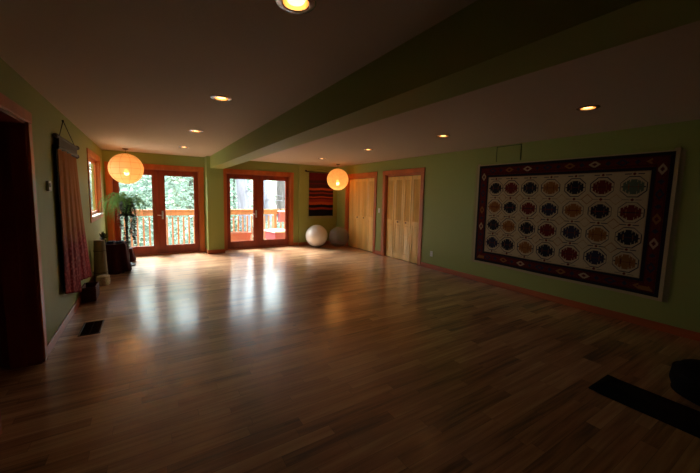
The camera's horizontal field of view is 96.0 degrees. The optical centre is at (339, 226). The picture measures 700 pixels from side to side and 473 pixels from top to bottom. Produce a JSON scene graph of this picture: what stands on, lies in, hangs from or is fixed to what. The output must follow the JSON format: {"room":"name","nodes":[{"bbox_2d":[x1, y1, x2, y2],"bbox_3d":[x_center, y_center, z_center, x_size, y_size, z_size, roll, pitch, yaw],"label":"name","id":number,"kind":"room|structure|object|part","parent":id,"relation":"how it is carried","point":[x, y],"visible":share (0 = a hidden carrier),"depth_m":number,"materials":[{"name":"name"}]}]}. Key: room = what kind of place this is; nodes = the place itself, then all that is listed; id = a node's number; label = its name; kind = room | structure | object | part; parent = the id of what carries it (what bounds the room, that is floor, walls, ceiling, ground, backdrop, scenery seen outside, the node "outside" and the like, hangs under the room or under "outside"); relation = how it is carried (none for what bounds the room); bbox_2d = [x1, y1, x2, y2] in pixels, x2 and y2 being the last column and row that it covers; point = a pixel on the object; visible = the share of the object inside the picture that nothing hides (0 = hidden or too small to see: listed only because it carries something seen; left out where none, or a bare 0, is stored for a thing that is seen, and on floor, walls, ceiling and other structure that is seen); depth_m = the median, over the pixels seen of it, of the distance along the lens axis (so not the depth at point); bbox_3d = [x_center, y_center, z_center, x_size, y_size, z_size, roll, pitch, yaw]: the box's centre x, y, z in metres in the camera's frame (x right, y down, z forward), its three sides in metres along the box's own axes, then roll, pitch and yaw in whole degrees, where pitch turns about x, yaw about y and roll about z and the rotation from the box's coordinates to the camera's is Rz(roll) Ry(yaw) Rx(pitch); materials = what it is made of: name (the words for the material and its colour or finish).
{"room":"exercise studio","nodes":[
{"label":"exercise studio","id":0,"kind":"room"},
{"bbox_2d":[0,58,105,359],"bbox_3d":[-1.882,0.038,1.299,0.200,2.600,13.150,-2,6,-31],"label":"wall","id":1,"kind":"structure","parent":0,"point":[46,119],"depth_m":3.15,"materials":[{"name":"green paint"}]},
{"bbox_2d":[0,93,47,435],"bbox_3d":[-2.668,0.139,2.483,0.448,2.140,1.935,-4,8,-44],"label":"door","id":2,"kind":"structure","parent":1,"relation":"in","point":[21,339],"depth_m":2.60,"materials":[{"name":"brown wood"}]},
{"bbox_2d":[46,181,51,190],"bbox_3d":[-2.839,-0.394,3.074,0.025,0.100,0.100,-2,6,-31],"label":"thermostat","id":3,"kind":"object","parent":1,"relation":"attached to","point":[48,183],"visible":1,"depth_m":3.04,"materials":[{"name":"white plastic"}]},
{"bbox_2d":[47,275,93,355],"bbox_3d":[-1.815,1.280,1.475,0.016,0.095,13.150,-2,6,-31],"label":"baseboard","id":4,"kind":"structure","parent":1,"relation":"attached to","point":[56,336],"depth_m":3.40,"materials":[{"name":"brown wood"}]},
{"bbox_2d":[52,120,91,293],"bbox_3d":[-3.388,-0.208,4.056,0.084,2.142,1.755,-2,6,-31],"label":"tapestry","id":5,"kind":"object","parent":1,"relation":"hanging from","point":[76,267],"visible":1,"depth_m":3.64,"materials":[{"name":"red fabric"}]},
{"bbox_3d":[-3.256,-1.128,3.739,0.029,0.233,0.824,-2,6,-31],"label":"hanging cord","id":6,"kind":"part","parent":5,"relation":"part of","materials":[{"name":"black plastic"}]},
{"bbox_3d":[-3.116,-0.003,3.647,0.050,1.743,0.740,-2,6,-31],"label":"panel","id":7,"kind":"part","parent":5,"relation":"part of","materials":[{"name":"fabric"}]},
{"bbox_3d":[-3.566,-0.058,4.338,0.039,1.784,1.119,-2,6,-31],"label":"panel","id":8,"kind":"part","parent":5,"relation":"part of","materials":[{"name":"fabric"}]},
{"bbox_2d":[86,148,103,222],"bbox_3d":[-4.571,-0.739,5.814,0.155,1.230,1.552,-2,6,-31],"label":"window","id":9,"kind":"structure","parent":1,"relation":"in","point":[95,215],"depth_m":6.32,"materials":[{"name":"brown wood"}]},
{"bbox_3d":[-4.595,-0.731,5.801,0.030,1.028,1.324,-2,6,-31],"label":"sash","id":10,"kind":"part","parent":9,"relation":"part of","materials":[{"name":"brown wood"}]},
{"bbox_3d":[-4.582,-0.207,5.866,0.155,0.026,1.400,-2,6,-31],"label":"sill","id":11,"kind":"part","parent":9,"relation":"part of","materials":[{"name":"brown wood"}]},
{"bbox_2d":[91,150,298,247],"bbox_3d":[-2.708,-0.680,8.564,6.340,2.600,0.200,-2,6,-31],"label":"wall","id":12,"kind":"structure","parent":0,"point":[145,158],"depth_m":7.85,"materials":[{"name":"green paint"}]},
{"bbox_2d":[104,161,204,255],"bbox_3d":[-4.358,-0.392,7.578,2.012,2.150,0.224,-2,6,-31],"label":"door","id":13,"kind":"structure","parent":12,"relation":"in","point":[158,173],"depth_m":7.57,"materials":[{"name":"brown wood"}]},
{"bbox_2d":[223,169,293,250],"bbox_3d":[-2.275,-0.471,8.836,2.002,2.150,0.224,-2,6,-31],"label":"door","id":14,"kind":"structure","parent":12,"relation":"in","point":[258,177],"depth_m":8.78,"materials":[{"name":"brown wood"}]},
{"bbox_2d":[205,240,335,253],"bbox_3d":[-1.721,0.560,8.966,3.884,0.095,0.366,-2,6,-31],"label":"baseboard","id":15,"kind":"structure","parent":12,"relation":"attached to","point":[331,241],"depth_m":9.38,"materials":[{"name":"brown wood"}]},
{"bbox_2d":[204,156,223,249],"bbox_3d":[-3.175,-0.532,7.973,0.380,2.400,0.350,-2,6,-31],"label":"wall pillar","id":16,"kind":"structure","parent":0,"point":[214,189],"depth_m":7.83,"materials":[{"name":"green paint"}]},
{"bbox_2d":[298,164,337,242],"bbox_3d":[-0.662,-0.645,9.668,1.300,2.400,0.045,-2,6,-31],"label":"wall","id":17,"kind":"structure","parent":0,"point":[304,220],"depth_m":9.47,"materials":[{"name":"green paint"}]},
{"bbox_2d":[305,169,332,218],"bbox_3d":[-0.589,-0.991,9.609,1.054,1.503,0.061,-2,6,-31],"label":"tapestry","id":18,"kind":"object","parent":17,"relation":"hanging from","point":[320,192],"visible":0.91,"depth_m":9.60,"materials":[{"name":"fabric"}]},
{"bbox_2d":[0,243,699,472],"bbox_3d":[0.307,1.307,2.768,8.700,0.120,13.550,-2,6,-31],"label":"floor","id":19,"kind":"structure","parent":0,"point":[333,357],"depth_m":2.59,"materials":[{"name":"brown wood"}]},
{"bbox_2d":[81,281,99,302],"bbox_3d":[-3.486,0.912,4.403,0.167,0.199,0.322,-2,6,-31],"label":"wicker box","id":20,"kind":"object","parent":19,"relation":"on","point":[90,292],"visible":0.96,"depth_m":4.29,"materials":[{"name":"brown wicker"}]},
{"bbox_2d":[77,320,104,336],"bbox_3d":[-2.730,1.113,3.468,0.190,0.008,0.400,-2,6,-31],"label":"floor vent","id":21,"kind":"object","parent":19,"relation":"in","point":[94,327],"visible":1,"depth_m":3.45,"materials":[{"name":"brown metal"}]},
{"bbox_2d":[93,240,107,281],"bbox_3d":[-3.996,0.573,5.249,0.212,0.690,0.221,-2,6,-31],"label":"rolled mat","id":22,"kind":"object","parent":19,"relation":"on","point":[100,258],"visible":0.8,"depth_m":5.18,"materials":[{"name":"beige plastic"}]},
{"bbox_2d":[96,274,110,285],"bbox_3d":[-3.805,0.858,5.067,0.191,0.165,0.191,-2,6,-31],"label":"woven basket","id":23,"kind":"object","parent":19,"relation":"on","point":[104,279],"visible":0.94,"depth_m":5.01,"materials":[{"name":"wicker"}]},
{"bbox_3d":[-3.804,0.791,5.061,0.180,0.029,0.180,-2,6,-31],"label":"lid","id":24,"kind":"part","parent":23,"relation":"part of","materials":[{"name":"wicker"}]},
{"bbox_2d":[105,241,131,274],"bbox_3d":[-4.206,0.579,5.904,0.502,0.544,0.550,-2,6,-31],"label":"chest","id":25,"kind":"object","parent":19,"relation":"on","point":[118,261],"visible":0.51,"depth_m":5.74,"materials":[{"name":"black wood"}]},
{"bbox_2d":[99,231,106,243],"bbox_3d":[-4.298,0.198,5.723,0.241,0.244,0.142,7,8,45],"label":"potted plant","id":26,"kind":"object","parent":25,"relation":"on","point":[102,235],"visible":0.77,"depth_m":5.69,"materials":[{"name":"green plant"}]},
{"bbox_2d":[118,214,135,265],"bbox_3d":[-4.325,0.274,6.404,0.260,1.050,0.260,-2,6,-31],"label":"plant stand","id":27,"kind":"object","parent":19,"relation":"on","point":[132,264],"visible":0.47,"depth_m":6.38,"materials":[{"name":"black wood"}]},
{"bbox_2d":[118,201,131,213],"bbox_3d":[-4.311,-0.383,6.340,0.260,0.270,0.260,-2,6,-31],"label":"pot","id":28,"kind":"object","parent":27,"relation":"on","point":[123,211],"depth_m":6.25,"materials":[{"name":"black"}]},
{"bbox_2d":[98,192,155,247],"bbox_3d":[-4.264,-0.134,6.365,0.974,1.128,0.910,-2,6,-31],"label":"potted fern","id":29,"kind":"object","parent":27,"relation":"on","point":[125,205],"visible":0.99,"depth_m":6.27,"materials":[{"name":"green plant"}]},
{"bbox_2d":[129,247,136,261],"bbox_3d":[-4.588,0.614,6.725,0.404,0.302,0.380,-2,6,-31],"label":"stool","id":30,"kind":"object","parent":19,"relation":"on","point":[132,256],"visible":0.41,"depth_m":6.67,"materials":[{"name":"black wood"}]},
{"bbox_2d":[306,225,327,246],"bbox_3d":[-0.686,0.273,9.263,0.651,0.650,0.651,5,7,33],"label":"exercise ball","id":31,"kind":"object","parent":19,"relation":"on","point":[316,235],"visible":1,"depth_m":9.03,"materials":[{"name":"white plastic"}]},
{"bbox_2d":[588,375,699,437],"bbox_3d":[2.527,1.357,2.007,0.370,0.014,1.450,-2,6,-31],"label":"yoga mat","id":32,"kind":"object","parent":19,"relation":"on","point":[684,418],"visible":1,"depth_m":2.34,"materials":[{"name":"black rubber"}]},
{"bbox_2d":[669,359,699,405],"bbox_3d":[2.821,1.201,2.363,0.490,0.270,0.490,-2,6,-31],"label":"cushion","id":33,"kind":"object","parent":19,"relation":"on","point":[684,375],"visible":1,"depth_m":2.38,"materials":[{"name":"black fabric"}]},
{"bbox_2d":[0,0,699,166],"bbox_3d":[0.321,-1.298,2.581,8.700,0.300,13.700,-2,6,-31],"label":"ceiling","id":34,"kind":"structure","parent":0,"point":[132,75],"depth_m":2.38,"materials":[{"name":"beige paint"}]},
{"bbox_2d":[108,148,143,183],"bbox_3d":[-4.509,-1.269,6.641,0.636,0.730,0.636,-2,6,-31],"label":"paper lantern","id":35,"kind":"object","parent":34,"relation":"hanging from","point":[125,168],"visible":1,"depth_m":6.45,"materials":[{"name":"brown paper"}]},
{"bbox_2d":[189,130,202,132],"bbox_3d":[-2.094,-1.449,4.575,0.192,0.139,0.192,-2,6,-31],"label":"recessed light","id":36,"kind":"object","parent":34,"relation":"in","point":[196,131],"visible":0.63,"depth_m":4.59,"materials":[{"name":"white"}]},
{"bbox_2d":[211,95,231,101],"bbox_3d":[-1.121,-1.275,2.976,0.192,0.139,0.192,-2,6,-31],"label":"recessed light","id":37,"kind":"object","parent":34,"relation":"in","point":[222,98],"visible":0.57,"depth_m":2.98,"materials":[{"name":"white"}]},
{"bbox_2d":[275,0,315,14],"bbox_3d":[-0.205,-1.111,1.470,0.192,0.139,0.192,-2,6,-31],"label":"recessed light","id":38,"kind":"object","parent":34,"relation":"in","point":[298,7],"visible":1,"depth_m":1.51,"materials":[{"name":"silver metal"}]},
{"bbox_3d":[-0.205,-1.111,1.470,0.094,0.129,0.094,-2,6,-31],"label":"bulb","id":39,"kind":"part","parent":38,"relation":"part of","materials":[{"name":"yellow glass"}]},
{"bbox_2d":[327,164,347,189],"bbox_3d":[-0.065,-1.404,8.999,0.612,0.734,0.612,-2,6,-31],"label":"paper lantern","id":40,"kind":"object","parent":34,"relation":"hanging from","point":[337,179],"visible":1,"depth_m":8.79,"materials":[{"name":"brown paper"}]},
{"bbox_2d":[210,0,699,168],"bbox_3d":[0.281,-0.977,2.298,0.300,0.285,12.800,-2,6,-31],"label":"ceiling beam","id":41,"kind":"structure","parent":34,"relation":"attached to","point":[485,43],"depth_m":1.53,"materials":[{"name":"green paint"}]},
{"bbox_2d":[576,105,600,110],"bbox_3d":[2.404,-1.210,3.046,0.192,0.139,0.192,-2,6,-31],"label":"recessed light","id":42,"kind":"object","parent":34,"relation":"in","point":[589,107],"visible":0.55,"depth_m":3.05,"materials":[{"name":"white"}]},
{"bbox_2d":[336,119,699,332],"bbox_3d":[3.371,-0.162,4.471,0.200,2.600,13.150,-2,6,-31],"label":"wall","id":43,"kind":"structure","parent":0,"point":[449,185],"depth_m":4.50,"materials":[{"name":"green paint"}]},
{"bbox_2d":[344,172,377,253],"bbox_3d":[0.607,-0.424,8.951,0.164,2.150,1.532,-2,6,-31],"label":"door","id":44,"kind":"structure","parent":43,"relation":"in","point":[360,202],"depth_m":8.94,"materials":[{"name":"brown wood"}]},
{"bbox_3d":[0.355,-0.397,9.364,0.028,1.983,0.315,-2,6,-27],"label":"panel","id":45,"kind":"part","parent":44,"relation":"part of","materials":[{"name":"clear wood"}]},
{"bbox_3d":[0.521,-0.368,9.092,0.028,1.983,0.315,-3,7,-36],"label":"panel","id":46,"kind":"part","parent":44,"relation":"part of","materials":[{"name":"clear wood"}]},
{"bbox_3d":[0.686,-0.338,8.820,0.028,1.983,0.315,-2,6,-27],"label":"panel","id":47,"kind":"part","parent":44,"relation":"part of","materials":[{"name":"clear wood"}]},
{"bbox_3d":[0.852,-0.309,8.548,0.028,1.983,0.315,-3,7,-36],"label":"panel","id":48,"kind":"part","parent":44,"relation":"part of","materials":[{"name":"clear wood"}]},
{"bbox_2d":[380,167,424,265],"bbox_3d":[1.494,-0.266,7.492,0.164,2.150,1.422,-2,6,-31],"label":"door","id":49,"kind":"structure","parent":43,"relation":"in","point":[403,196],"depth_m":7.46,"materials":[{"name":"brown wood"}]},
{"bbox_3d":[1.264,-0.235,7.870,0.028,1.983,0.288,-2,6,-26],"label":"panel","id":50,"kind":"part","parent":49,"relation":"part of","materials":[{"name":"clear wood"}]},
{"bbox_3d":[1.415,-0.208,7.622,0.028,1.983,0.288,-3,7,-36],"label":"panel","id":51,"kind":"part","parent":49,"relation":"part of","materials":[{"name":"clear wood"}]},
{"bbox_3d":[1.567,-0.181,7.373,0.028,1.983,0.288,-2,6,-26],"label":"panel","id":52,"kind":"part","parent":49,"relation":"part of","materials":[{"name":"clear wood"}]},
{"bbox_3d":[1.718,-0.154,7.124,0.028,1.983,0.288,-3,7,-36],"label":"panel","id":53,"kind":"part","parent":49,"relation":"part of","materials":[{"name":"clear wood"}]},
{"bbox_2d":[496,144,521,161],"bbox_3d":[2.774,-1.191,5.189,0.014,0.285,0.420,-2,6,-31],"label":"access panel","id":54,"kind":"object","parent":43,"relation":"attached to","point":[510,152],"depth_m":5.17,"materials":[{"name":"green paint"}]},
{"bbox_2d":[336,240,699,341],"bbox_3d":[3.265,1.090,4.517,0.016,0.095,13.105,-2,6,-31],"label":"baseboard","id":55,"kind":"structure","parent":43,"relation":"attached to","point":[685,333],"depth_m":4.38,"materials":[{"name":"brown wood"}]},
{"bbox_2d":[470,147,686,302],"bbox_3d":[3.124,-0.118,4.661,0.030,1.788,2.632,-2,6,-31],"label":"rug","id":56,"kind":"object","parent":43,"relation":"hanging from","point":[606,221],"visible":1,"depth_m":4.29,"materials":[{"name":"fabric"}]},
{"bbox_3d":[-3.441,0.707,9.130,10.500,0.040,1.264,-2,6,-31],"label":"floor","id":57,"kind":"structure","parent":0,"visible":0},
{"bbox_2d":[92,209,284,246],"bbox_3d":[-3.690,0.064,9.501,10.300,1.160,0.177,-2,6,-31],"label":"deck railing","id":58,"kind":"object","parent":57,"relation":"on","point":[169,212],"visible":0.16,"depth_m":8.99,"materials":[{"name":"brown wood"}]},
{"bbox_3d":[-3.687,-0.433,9.465,10.300,0.165,0.150,-2,6,-31],"label":"rail","id":59,"kind":"part","parent":58,"relation":"part of","materials":[{"name":"brown wood"}]},
{"bbox_3d":[-2.163,0.024,10.473,0.096,1.114,0.094,-2,6,-31],"label":"post","id":60,"kind":"part","parent":58,"relation":"part of","materials":[{"name":"brown wood"}]},
{"bbox_2d":[277,209,284,221],"bbox_3d":[-1.720,-0.377,10.538,0.770,0.418,0.380,-2,6,-31],"label":"planter","id":61,"kind":"object","parent":58,"relation":"hanging from","point":[281,214],"visible":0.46,"depth_m":10.25,"materials":[{"name":"red paint"}]},
{"bbox_2d":[231,231,251,240],"bbox_3d":[-3.017,0.428,9.202,0.784,0.520,0.324,-2,6,-31],"label":"terracotta planter","id":62,"kind":"object","parent":57,"relation":"on","point":[243,235],"visible":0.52,"depth_m":9.14,"materials":[{"name":"brown ceramic"}]},
{"bbox_2d":[264,228,284,238],"bbox_3d":[-1.989,0.369,9.974,0.560,0.530,0.680,-4,7,-41],"label":"bench","id":63,"kind":"object","parent":57,"relation":"on","point":[278,233],"visible":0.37,"depth_m":9.74,"materials":[{"name":"red paint"}]},
{"label":"outside","id":64,"kind":"structure","parent":0,"visible":0},
{"bbox_2d":[90,174,275,244],"bbox_3d":[-20.180,-3.394,33.201,90.000,7.458,60.000,-2,6,-31],"label":"ground","id":65,"kind":"structure","parent":64,"point":[271,185],"depth_m":47.74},
{"bbox_2d":[89,164,152,245],"bbox_3d":[-10.915,-1.695,15.487,4.990,7.964,5.037,-2,6,-31],"label":"leafy tree","id":66,"kind":"object","parent":65,"relation":"on","point":[121,186],"visible":0.08,"depth_m":15.43,"materials":[{"name":"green plant"}]},
{"bbox_2d":[121,224,139,246],"bbox_3d":[-7.587,1.249,10.338,2.066,3.146,1.700,-2,6,-31],"label":"leafy shrub","id":67,"kind":"object","parent":65,"relation":"on","point":[123,224],"visible":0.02,"depth_m":10.39,"materials":[{"name":"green plant"}]},
{"bbox_2d":[120,175,193,245],"bbox_3d":[-8.370,-1.565,14.715,5.259,7.958,5.102,-2,6,-31],"label":"leafy tree","id":68,"kind":"object","parent":65,"relation":"on","point":[168,185],"visible":0.17,"depth_m":14.54,"materials":[{"name":"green plant"}]},
{"bbox_2d":[139,176,193,245],"bbox_3d":[-8.654,-1.873,17.975,5.047,7.928,5.064,-2,6,-31],"label":"leafy tree","id":69,"kind":"object","parent":65,"relation":"on","point":[181,178],"visible":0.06,"depth_m":17.61,"materials":[{"name":"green plant"}]},
{"bbox_2d":[145,217,193,245],"bbox_3d":[-6.085,1.179,11.698,2.081,3.085,1.718,-2,6,-31],"label":"leafy shrub","id":70,"kind":"object","parent":65,"relation":"on","point":[181,219],"visible":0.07,"depth_m":11.55,"materials":[{"name":"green plant"}]},
{"bbox_2d":[174,184,234,239],"bbox_3d":[-9.567,-2.278,22.119,5.161,7.909,5.102,-2,6,-31],"label":"leafy tree","id":71,"kind":"object","parent":65,"relation":"on","point":[188,184],"visible":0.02,"depth_m":21.84,"materials":[{"name":"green plant"}]},
{"bbox_2d":[190,179,282,230],"bbox_3d":[-4.755,-5.849,14.985,4.550,16.599,4.647,2,6,11],"label":"conifer tree","id":72,"kind":"object","parent":65,"relation":"on","point":[242,191],"visible":0.02,"depth_m":15.48,"materials":[{"name":"grey plant"}]},
{"bbox_2d":[231,216,250,239],"bbox_3d":[-4.298,1.089,13.019,2.085,3.081,1.683,-2,6,-31],"label":"leafy shrub","id":73,"kind":"object","parent":65,"relation":"on","point":[235,217],"visible":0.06,"depth_m":12.93,"materials":[{"name":"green plant"}]},
{"bbox_2d":[230,179,252,231],"bbox_3d":[-8.180,-2.472,24.181,5.176,7.958,5.287,-2,6,-31],"label":"leafy tree","id":74,"kind":"object","parent":65,"relation":"on","point":[232,181],"visible":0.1,"depth_m":23.93,"materials":[{"name":"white plant"}]},
{"bbox_2d":[230,180,272,228],"bbox_3d":[-4.270,-5.391,16.104,3.941,15.568,3.377,1,6,-1],"label":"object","id":75,"kind":"object","parent":65,"relation":"on","point":[267,205],"visible":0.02,"depth_m":16.68,"materials":[{"name":"grey plant"}]},
{"bbox_2d":[265,218,283,228],"bbox_3d":[-2.809,0.986,14.382,2.064,3.087,1.703,-2,6,-31],"label":"leafy shrub","id":76,"kind":"object","parent":65,"relation":"on","point":[266,224],"visible":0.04,"depth_m":14.19,"materials":[{"name":"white plant"}]},
{"bbox_2d":[276,181,284,226],"bbox_3d":[-3.615,-6.868,20.625,4.326,17.583,4.505,4,6,25],"label":"conifer tree","id":77,"kind":"object","parent":65,"relation":"on","point":[280,185],"visible":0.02,"depth_m":20.64,"materials":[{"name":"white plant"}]}
]}

